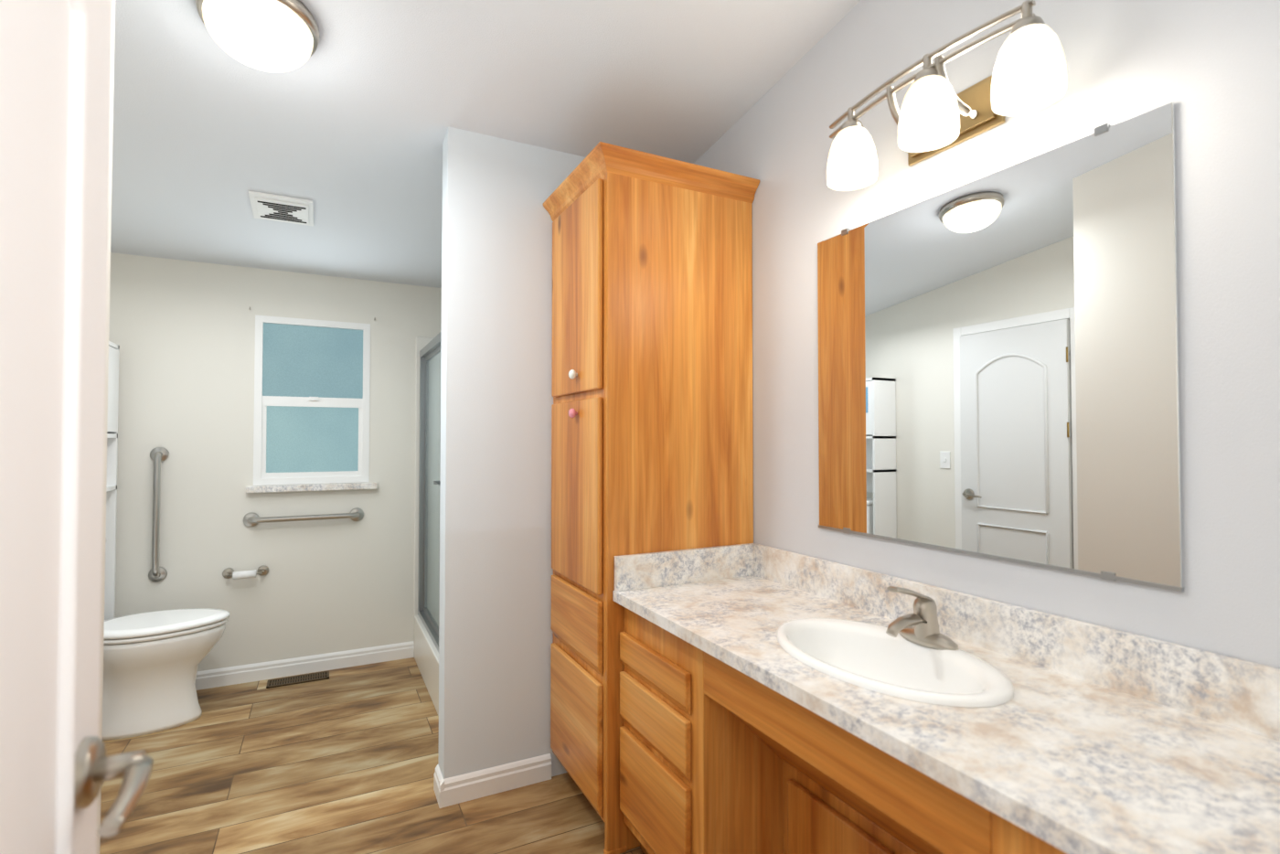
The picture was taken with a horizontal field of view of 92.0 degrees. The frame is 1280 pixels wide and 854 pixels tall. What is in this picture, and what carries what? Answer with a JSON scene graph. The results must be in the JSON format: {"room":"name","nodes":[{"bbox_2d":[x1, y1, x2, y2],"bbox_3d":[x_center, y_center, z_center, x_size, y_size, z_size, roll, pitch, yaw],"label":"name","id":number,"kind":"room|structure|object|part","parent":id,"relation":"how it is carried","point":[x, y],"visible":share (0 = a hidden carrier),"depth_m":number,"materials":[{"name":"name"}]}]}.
{"room":"bathroom","nodes":[
{"label":"bathroom","id":0,"kind":"room"},
{"bbox_2d":[96,0,115,853],"bbox_3d":[-1.198,-0.144,0.277,1.057,3.000,1.820,1,-1,-27],"label":"wall","id":1,"kind":"structure","parent":0,"point":[112,1],"depth_m":1.32,"materials":[{"name":"white paint"}]},
{"bbox_2d":[0,0,153,853],"bbox_3d":[-0.461,0.313,0.330,0.178,2.063,0.914,1,-1,-27],"label":"entry door","id":2,"kind":"structure","parent":1,"relation":"in","point":[55,55],"depth_m":0.61,"materials":[{"name":"white paint"}]},
{"bbox_3d":[-0.627,0.386,0.654,0.178,0.074,0.183,1,-1,-27],"label":"handle","id":3,"kind":"part","parent":2,"relation":"part of","materials":[{"name":"silver metal"}]},
{"bbox_2d":[108,252,441,671],"bbox_3d":[-1.789,-0.072,3.777,2.593,3.000,0.150,1,-1,-27],"label":"wall","id":4,"kind":"structure","parent":0,"point":[184,331],"depth_m":3.46,"materials":[{"name":"white paint"}]},
{"bbox_2d":[148,447,169,582],"bbox_3d":[-2.544,0.463,3.256,0.082,0.717,0.066,1,-1,-27],"label":"rail","id":5,"kind":"object","parent":4,"relation":"attached to","point":[156,573],"visible":1,"depth_m":3.23,"materials":[{"name":"silver metal"}]},
{"bbox_2d":[222,565,268,579],"bbox_3d":[-2.186,0.809,3.423,0.221,0.056,0.081,1,-1,-27],"label":"toilet paper holder","id":6,"kind":"object","parent":4,"relation":"attached to","point":[263,570],"visible":1,"depth_m":3.41,"materials":[{"name":"silver metal"}]},
{"bbox_2d":[243,507,363,526],"bbox_3d":[-1.930,0.523,3.568,0.620,0.082,0.066,1,-1,-27],"label":"rail","id":7,"kind":"object","parent":4,"relation":"attached to","point":[357,514],"visible":1,"depth_m":3.53,"materials":[{"name":"silver metal"}]},
{"bbox_2d":[195,640,414,690],"bbox_3d":[-2.145,1.375,3.470,1.708,0.095,0.016,1,-1,-27],"label":"baseboard","id":8,"kind":"structure","parent":4,"relation":"attached to","point":[222,677],"depth_m":3.56,"materials":[{"name":"white wood"}]},
{"bbox_2d":[253,314,370,485],"bbox_3d":[-1.924,-0.149,3.648,0.599,0.964,0.058,1,-1,-27],"label":"window","id":9,"kind":"structure","parent":4,"relation":"in","point":[312,378],"depth_m":3.64,"materials":[{"name":"white plastic"}]},
{"bbox_3d":[-1.929,0.073,3.655,0.479,0.383,0.006,1,-1,-27],"label":"glass","id":10,"kind":"part","parent":9,"relation":"part of","materials":[{"name":"blue glass"}]},
{"bbox_3d":[-1.926,-0.384,3.657,0.523,0.419,0.006,1,-1,-27],"label":"glass","id":11,"kind":"part","parent":9,"relation":"part of","materials":[{"name":"blue glass"}]},
{"bbox_2d":[245,481,377,492],"bbox_3d":[-1.909,0.353,3.625,0.674,0.038,0.095,1,-1,-27],"label":"window sill","id":12,"kind":"structure","parent":4,"relation":"attached to","point":[344,485],"depth_m":3.57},
{"bbox_2d":[99,657,644,853],"bbox_3d":[-0.817,1.439,1.844,3.193,0.100,4.720,1,-1,-27],"label":"floor","id":13,"kind":"structure","parent":0,"point":[345,762],"depth_m":2.41,"materials":[{"name":"brown wood"}]},
{"bbox_2d":[104,341,119,620],"bbox_3d":[-2.617,0.493,2.807,0.239,1.830,0.600,1,-1,-27],"label":"shelf","id":14,"kind":"object","parent":13,"relation":"on","point":[113,348],"visible":0.08,"depth_m":3.10,"materials":[{"name":"white plastic"}]},
{"bbox_2d":[101,537,229,740],"bbox_3d":[-2.385,0.973,2.916,0.752,0.875,0.440,1,-1,-27],"label":"toilet","id":15,"kind":"object","parent":13,"relation":"on","point":[152,659],"visible":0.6,"depth_m":2.85,"materials":[{"name":"white ceramic"}]},
{"bbox_3d":[-2.306,1.192,2.952,0.546,0.440,0.385,1,-1,-27],"label":"bowl","id":16,"kind":"part","parent":15,"relation":"part of","materials":[{"name":"white ceramic"}]},
{"bbox_3d":[-2.296,0.943,2.962,0.552,0.053,0.405,1,-1,-27],"label":"seat","id":17,"kind":"part","parent":15,"relation":"part of","materials":[{"name":"white ceramic"}]},
{"bbox_2d":[266,670,329,688],"bbox_3d":[-1.919,1.418,3.474,0.305,0.008,0.115,1,-1,-27],"label":"floor vent","id":18,"kind":"object","parent":13,"relation":"in","point":[325,675],"visible":1,"depth_m":3.47,"materials":[{"name":"brown metal"}]},
{"bbox_2d":[413,330,441,715],"bbox_3d":[-0.652,0.420,3.373,0.921,2.000,1.581,1,-1,-27],"label":"shower","id":19,"kind":"object","parent":13,"relation":"on","point":[426,629],"visible":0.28,"depth_m":3.86,"materials":[{"name":"white plastic"}]},
{"bbox_3d":[-1.024,0.331,3.184,0.086,1.650,1.557,1,-1,-27],"label":"door frame","id":20,"kind":"part","parent":19,"relation":"part of","materials":[{"name":"silver metal"}]},
{"bbox_2d":[543,141,759,853],"bbox_3d":[0.022,0.246,2.363,0.643,2.306,0.585,1,-1,-27],"label":"tall cabinet","id":21,"kind":"object","parent":13,"relation":"on","point":[652,450],"visible":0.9,"depth_m":2.15,"materials":[{"name":"brown wood"}]},
{"bbox_3d":[-0.239,-0.049,2.207,0.030,0.036,0.036,1,-1,-27],"label":"knob","id":22,"kind":"part","parent":21,"relation":"part of","materials":[{"name":"pink ceramic"}]},
{"bbox_3d":[-0.239,-0.188,2.210,0.030,0.036,0.036,1,-1,-27],"label":"knob","id":23,"kind":"part","parent":21,"relation":"part of","materials":[{"name":"white ceramic"}]},
{"bbox_3d":[0.024,-0.871,2.387,0.640,0.071,0.585,1,-1,-27],"label":"crown","id":24,"kind":"part","parent":21,"relation":"part of","materials":[{"name":"brown wood"}]},
{"bbox_2d":[612,543,1279,853],"bbox_3d":[0.614,0.871,1.270,0.574,1.011,1.965,1,-1,-27],"label":"vanity","id":25,"kind":"object","parent":13,"relation":"on","point":[773,700],"visible":1,"depth_m":1.29,"materials":[{"name":"beige stone"}]},
{"bbox_3d":[0.467,0.793,1.322,0.241,0.250,0.779,1,-1,-27],"label":"slant panel","id":26,"kind":"part","parent":25,"relation":"part of","materials":[{"name":"brown wood"}]},
{"bbox_2d":[776,618,1013,707],"bbox_3d":[0.546,0.589,1.402,0.372,0.167,0.566,1,-1,-27],"label":"sink","id":27,"kind":"object","parent":25,"relation":"in","point":[909,669],"depth_m":1.43,"materials":[{"name":"white ceramic"}]},
{"bbox_2d":[885,586,958,650],"bbox_3d":[0.639,0.441,1.449,0.160,0.144,0.160,1,-1,-27],"label":"faucet","id":28,"kind":"object","parent":25,"relation":"on","point":[925,634],"depth_m":1.44,"materials":[{"name":"silver metal"}]},
{"bbox_2d":[110,0,860,287],"bbox_3d":[-0.817,-1.316,1.901,3.193,0.835,4.720,1,-1,-27],"label":"ceiling","id":29,"kind":"structure","parent":0,"point":[357,131],"depth_m":2.20,"materials":[{"name":"white paint"}]},
{"bbox_2d":[194,0,319,72],"bbox_3d":[-1.098,-1.131,1.786,0.306,0.147,0.304,1,-1,-27],"label":"ceiling light","id":30,"kind":"object","parent":29,"relation":"attached to","point":[270,36],"depth_m":1.73,"materials":[{"name":"white glass"}]},
{"bbox_2d":[248,190,313,226],"bbox_3d":[-1.657,-1.007,2.869,0.250,0.046,0.250,1,-1,-27],"label":"ceiling vent grille","id":31,"kind":"object","parent":29,"relation":"attached to","point":[264,206],"depth_m":2.84,"materials":[{"name":"white plastic"}]},
{"bbox_2d":[438,126,585,778],"bbox_3d":[-0.302,-0.096,2.603,1.015,3.000,0.120,1,-1,-27],"label":"wall","id":32,"kind":"structure","parent":0,"point":[496,633],"depth_m":2.40,"materials":[{"name":"white paint"}]},
{"bbox_2d":[433,764,444,807],"bbox_3d":[-0.759,1.351,2.331,0.016,0.095,0.136,1,-1,-27],"label":"baseboard","id":33,"kind":"structure","parent":32,"relation":"attached to","point":[437,776],"depth_m":2.33,"materials":[{"name":"white wood"}]},
{"bbox_2d":[438,753,551,808],"bbox_3d":[-0.547,1.352,2.371,0.428,0.095,0.016,1,-1,-27],"label":"baseboard","id":34,"kind":"structure","parent":32,"relation":"attached to","point":[464,787],"depth_m":2.36,"materials":[{"name":"white wood"}]},
{"bbox_2d":[693,0,1279,698],"bbox_3d":[0.404,-0.098,2.501,0.150,3.000,4.720,1,-1,-27],"label":"wall","id":35,"kind":"structure","parent":0,"point":[1218,61],"depth_m":1.27,"materials":[{"name":"white paint"}]},
{"bbox_2d":[826,0,1067,191],"bbox_3d":[0.712,-0.776,1.506,0.218,0.212,0.624,1,-1,-27],"label":"sconce","id":36,"kind":"object","parent":35,"relation":"attached to","point":[1029,75],"visible":1,"depth_m":1.43,"materials":[{"name":"white glass"}]},
{"bbox_3d":[0.579,-0.742,1.691,0.134,0.142,0.134,1,-1,-27],"label":"lamp shade","id":37,"kind":"part","parent":36,"relation":"part of","materials":[{"name":"white glass"}]},
{"bbox_3d":[0.684,-0.752,1.468,0.134,0.142,0.134,1,-1,-27],"label":"lamp shade","id":38,"kind":"part","parent":36,"relation":"part of","materials":[{"name":"white glass"}]},
{"bbox_3d":[0.800,-0.746,1.276,0.134,0.142,0.134,1,-1,-27],"label":"lamp shade","id":39,"kind":"part","parent":36,"relation":"part of","materials":[{"name":"white glass"}]},
{"bbox_2d":[817,101,1183,592],"bbox_3d":[0.788,-0.148,1.571,0.010,0.927,0.943,1,-1,-27],"label":"mirror","id":40,"kind":"object","parent":35,"relation":"attached to","point":[998,368],"visible":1,"depth_m":1.41,"materials":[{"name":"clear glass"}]}
]}

